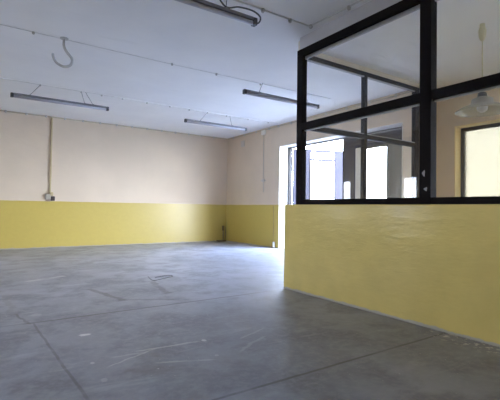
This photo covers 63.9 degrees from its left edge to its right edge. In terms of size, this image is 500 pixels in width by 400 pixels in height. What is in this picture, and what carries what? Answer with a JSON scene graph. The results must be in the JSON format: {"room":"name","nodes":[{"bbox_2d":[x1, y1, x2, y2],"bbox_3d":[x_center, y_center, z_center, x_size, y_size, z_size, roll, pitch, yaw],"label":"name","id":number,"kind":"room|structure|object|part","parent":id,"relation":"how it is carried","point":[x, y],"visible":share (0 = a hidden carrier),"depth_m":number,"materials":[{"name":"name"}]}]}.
{"room":"empty workshop","nodes":[
{"label":"empty workshop","id":0,"kind":"room"},
{"bbox_2d":[0,110,226,249],"bbox_3d":[-4.685,-0.431,9.948,10.040,3.165,0.360,2,-2,-34],"label":"wall","id":1,"kind":"structure","parent":0,"point":[113,184],"depth_m":10.36,"materials":[{"name":"beige paint"}]},
{"bbox_2d":[45,118,54,200],"bbox_3d":[-4.784,-0.984,9.629,0.215,2.005,0.070,2,-2,-34],"label":"conduit","id":2,"kind":"object","parent":1,"relation":"attached to","point":[50,196],"visible":1,"depth_m":9.62,"materials":[{"name":"beige plastic"}]},
{"bbox_2d":[0,110,223,138],"bbox_3d":[-4.520,-1.992,9.840,9.200,0.048,0.046,2,-2,-34],"label":"cable","id":3,"kind":"object","parent":1,"relation":"attached to","point":[46,116],"visible":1,"depth_m":10.28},
{"bbox_2d":[0,0,406,138],"bbox_3d":[-0.934,-2.182,4.452,10.040,0.200,13.703,2,-2,-34],"label":"ceiling","id":4,"kind":"structure","parent":0,"point":[168,31],"depth_m":6.04,"materials":[{"name":"white paint"}]},
{"bbox_2d":[10,88,108,110],"bbox_3d":[-3.446,-1.905,7.378,1.655,0.292,0.077,2,-2,-34],"label":"lamp","id":5,"kind":"object","parent":4,"relation":"hanging from","point":[15,95],"visible":1,"depth_m":7.32,"materials":[{"name":"metal"}]},
{"bbox_2d":[51,37,72,67],"bbox_3d":[-2.408,-1.899,5.154,0.259,0.397,0.100,2,-2,-34],"label":"ceiling hook","id":6,"kind":"object","parent":4,"relation":"hanging from","point":[64,39],"visible":1,"depth_m":5.15,"materials":[{"name":"paint"}]},
{"bbox_2d":[0,78,277,123],"bbox_3d":[-3.069,-2.026,7.598,9.100,0.032,0.041,2,-2,-34],"label":"cable","id":7,"kind":"object","parent":4,"relation":"attached to","point":[0,78],"visible":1,"depth_m":8.05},
{"bbox_2d":[0,24,330,98],"bbox_3d":[-1.980,-2.058,5.445,8.500,0.032,0.088,2,-2,-34],"label":"cable","id":8,"kind":"object","parent":4,"relation":"attached to","point":[33,32],"visible":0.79,"depth_m":5.85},
{"bbox_2d":[184,113,246,130],"bbox_3d":[-0.749,-1.825,9.195,1.620,0.297,0.077,2,-2,-34],"label":"lamp","id":9,"kind":"object","parent":4,"relation":"hanging from","point":[200,122],"visible":1,"depth_m":9.14,"materials":[{"name":"metal"}]},
{"bbox_2d":[175,0,260,26],"bbox_3d":[-0.616,-1.975,3.782,1.748,0.254,0.087,2,-2,-34],"label":"lamp","id":10,"kind":"object","parent":4,"relation":"hanging from","point":[225,11],"visible":1,"depth_m":4.00,"materials":[{"name":"metal"}]},
{"bbox_2d":[242,83,318,108],"bbox_3d":[0.594,-1.869,7.116,1.695,0.261,0.066,2,-2,-34],"label":"lamp","id":11,"kind":"object","parent":4,"relation":"hanging from","point":[245,91],"visible":0.97,"depth_m":6.97,"materials":[{"name":"metal"}]},
{"bbox_2d":[233,0,362,28],"bbox_3d":[-0.031,-2.121,1.229,5.220,0.044,5.029,2,-2,-34],"label":"cable","id":12,"kind":"object","parent":4,"relation":"attached to","point":[348,7],"visible":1,"depth_m":4.38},
{"bbox_2d":[0,241,499,399],"bbox_3d":[-0.981,1.182,4.379,10.040,0.200,13.703,2,-2,-34],"label":"floor","id":13,"kind":"structure","parent":0,"point":[81,322],"depth_m":3.10,"materials":[{"name":"concrete"}]},
{"bbox_2d":[148,275,172,280],"bbox_3d":[-1.262,1.098,5.695,0.372,0.015,0.363,2,-2,-34],"label":"wire loop","id":14,"kind":"object","parent":13,"relation":"on","point":[164,275],"visible":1,"depth_m":5.72,"materials":[{"name":"grey metal"}]},
{"bbox_2d":[216,226,225,241],"bbox_3d":[-0.848,1.020,12.190,0.316,0.470,0.140,2,-2,-34],"label":"pipe stub","id":15,"kind":"object","parent":13,"relation":"on","point":[222,226],"visible":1,"depth_m":12.24,"materials":[{"name":"metal"}]},
{"bbox_2d":[300,0,401,49],"bbox_3d":[2.365,-1.992,2.535,0.060,0.171,6.120,2,-2,-34],"label":"wall","id":16,"kind":"structure","parent":0,"point":[372,7],"depth_m":4.42,"materials":[{"name":"paint"}]},
{"bbox_2d":[298,41,419,87],"bbox_3d":[1.693,-1.930,5.832,2.510,0.170,0.100,2,-2,-34],"label":"wall","id":17,"kind":"structure","parent":0,"point":[322,56],"depth_m":5.73,"materials":[{"name":"white paint"}]},
{"bbox_2d":[226,88,499,247],"bbox_3d":[3.156,-0.387,6.969,0.360,3.165,13.343,2,-2,-34],"label":"wall","id":18,"kind":"structure","parent":0,"point":[249,209],"depth_m":10.35,"materials":[{"name":"beige paint"}]},
{"bbox_2d":[260,130,265,191],"bbox_3d":[0.354,-1.045,10.791,0.051,1.671,0.240,2,-2,-34],"label":"cable","id":19,"kind":"object","parent":18,"relation":"attached to","point":[263,132],"visible":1,"depth_m":10.79,"materials":[{"name":"white paint"}]},
{"bbox_2d":[272,206,274,247],"bbox_3d":[0.606,0.694,10.328,0.063,1.080,0.085,2,-2,-34],"label":"pipe","id":20,"kind":"object","parent":18,"relation":"attached to","point":[273,243],"visible":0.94,"depth_m":10.37,"materials":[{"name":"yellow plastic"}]},
{"bbox_2d":[228,91,411,139],"bbox_3d":[1.176,-1.899,9.619,0.052,0.052,6.600,2,-2,-34],"label":"cable","id":21,"kind":"object","parent":18,"relation":"attached to","point":[395,95],"visible":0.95,"depth_m":8.72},
{"bbox_2d":[278,122,402,248],"bbox_3d":[1.895,-0.086,8.826,0.364,2.610,3.600,2,-2,-34],"label":"reveal","id":22,"kind":"structure","parent":18,"relation":"attached to","point":[283,153],"depth_m":10.24,"materials":[{"name":"white paint"}]},
{"bbox_2d":[288,127,401,204],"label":"door","id":23,"kind":"structure","parent":18,"relation":"in","point":[347,162],"depth_m":8.62,"materials":[{"name":"paint"}]},
{"bbox_2d":[454,119,499,196],"bbox_3d":[3.816,-0.479,5.893,0.272,1.420,1.500,2,-2,-34],"label":"reveal","id":24,"kind":"structure","parent":18,"relation":"attached to","point":[457,129],"depth_m":6.45,"materials":[{"name":"paint"}]},
{"bbox_2d":[461,122,499,196],"bbox_3d":[3.858,-0.477,5.922,0.050,1.388,1.468,2,-2,-34],"label":"window","id":25,"kind":"structure","parent":24,"relation":"attached to","point":[480,145],"depth_m":6.28,"materials":[{"name":"glass"}]},
{"bbox_2d":[284,204,499,346],"bbox_3d":[2.247,0.556,2.514,0.160,1.060,6.270,2,-2,-34],"label":"wall","id":26,"kind":"structure","parent":0,"point":[432,266],"depth_m":3.62,"materials":[{"name":"yellow paint"}]},
{"bbox_2d":[296,0,499,203],"bbox_3d":[2.322,-0.941,2.508,0.094,1.935,6.125,2,-2,-34],"label":"window frame","id":27,"kind":"structure","parent":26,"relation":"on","point":[428,97],"depth_m":3.65,"materials":[{"name":"black metal"}]},
{"bbox_3d":[0.644,-0.910,5.010,0.080,1.935,0.100,2,-2,-34],"label":"post","id":28,"kind":"part","parent":27,"relation":"part of","materials":[{"name":"black metal"}]},
{"bbox_3d":[1.107,0.018,4.282,0.080,0.062,1.605,2,-2,-34],"label":"sill rail","id":29,"kind":"part","parent":27,"relation":"part of","materials":[{"name":"black metal"}]},
{"bbox_3d":[1.133,-1.841,4.323,0.080,0.090,1.605,2,-2,-34],"label":"head rail","id":30,"kind":"part","parent":27,"relation":"part of","materials":[{"name":"black metal"}]},
{"bbox_3d":[1.595,-0.927,3.588,0.092,1.935,0.110,2,-2,-34],"label":"post","id":31,"kind":"part","parent":27,"relation":"part of","materials":[{"name":"black metal"}]},
{"bbox_3d":[2.056,0.000,2.874,0.080,0.062,1.570,2,-2,-34],"label":"sill rail","id":32,"kind":"part","parent":27,"relation":"part of","materials":[{"name":"black metal"}]},
{"bbox_2d":[322,0,499,87],"bbox_3d":[3.621,-1.984,3.375,2.960,0.115,6.110,2,-2,-34],"label":"ceiling","id":33,"kind":"structure","parent":0,"point":[393,48],"depth_m":4.97,"materials":[{"name":"white paint"}]},
{"bbox_2d":[455,23,499,116],"bbox_3d":[2.530,-1.435,4.363,0.536,0.970,0.536,2,-2,-34],"label":"pendant lamp","id":34,"kind":"object","parent":33,"relation":"hanging from","point":[481,97],"visible":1,"depth_m":4.35,"materials":[{"name":"white glass"}]},
{"bbox_3d":[2.524,-1.036,4.354,0.536,0.158,0.536,2,-2,-34],"label":"lamp shade","id":35,"kind":"part","parent":34,"relation":"part of","materials":[{"name":"clear glass"}]},
{"bbox_3d":[2.530,-1.455,4.364,0.012,0.570,0.010,0,-2,41],"label":"cord","id":36,"kind":"part","parent":34,"relation":"part of","materials":[{"name":"beige plastic"}]},
{"bbox_3d":[2.524,-1.013,4.354,0.110,0.125,0.110,2,-2,-34],"label":"bulb","id":37,"kind":"part","parent":34,"relation":"part of","materials":[{"name":"white glass"}]},
{"bbox_3d":[1.833,0.625,5.918,2.960,1.060,0.160,2,-2,-34],"label":"wall","id":38,"kind":"structure","parent":0,"visible":0},
{"bbox_2d":[307,56,418,198],"bbox_3d":[1.676,-0.878,5.807,2.513,1.935,0.070,2,-2,-34],"label":"screen","id":39,"kind":"object","parent":38,"relation":"on","point":[414,143],"visible":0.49,"depth_m":5.79,"materials":[{"name":"black metal"}]},
{"bbox_3d":[1.159,-1.830,5.471,1.145,0.059,0.070,2,-2,-34],"label":"head rail","id":40,"kind":"part","parent":39,"relation":"part of","materials":[{"name":"black metal"}]},
{"bbox_3d":[1.645,-0.879,5.787,0.060,1.935,0.070,2,-2,-34],"label":"post","id":41,"kind":"part","parent":39,"relation":"part of","materials":[{"name":"black metal"}]},
{"bbox_3d":[2.162,-1.801,6.146,1.155,0.059,0.070,2,-2,-34],"label":"head rail","id":42,"kind":"part","parent":39,"relation":"part of","materials":[{"name":"black metal"}]},
{"bbox_3d":[2.673,-0.849,6.478,0.108,1.935,0.070,2,-2,-34],"label":"post","id":43,"kind":"part","parent":39,"relation":"part of","materials":[{"name":"black metal"}]}
]}

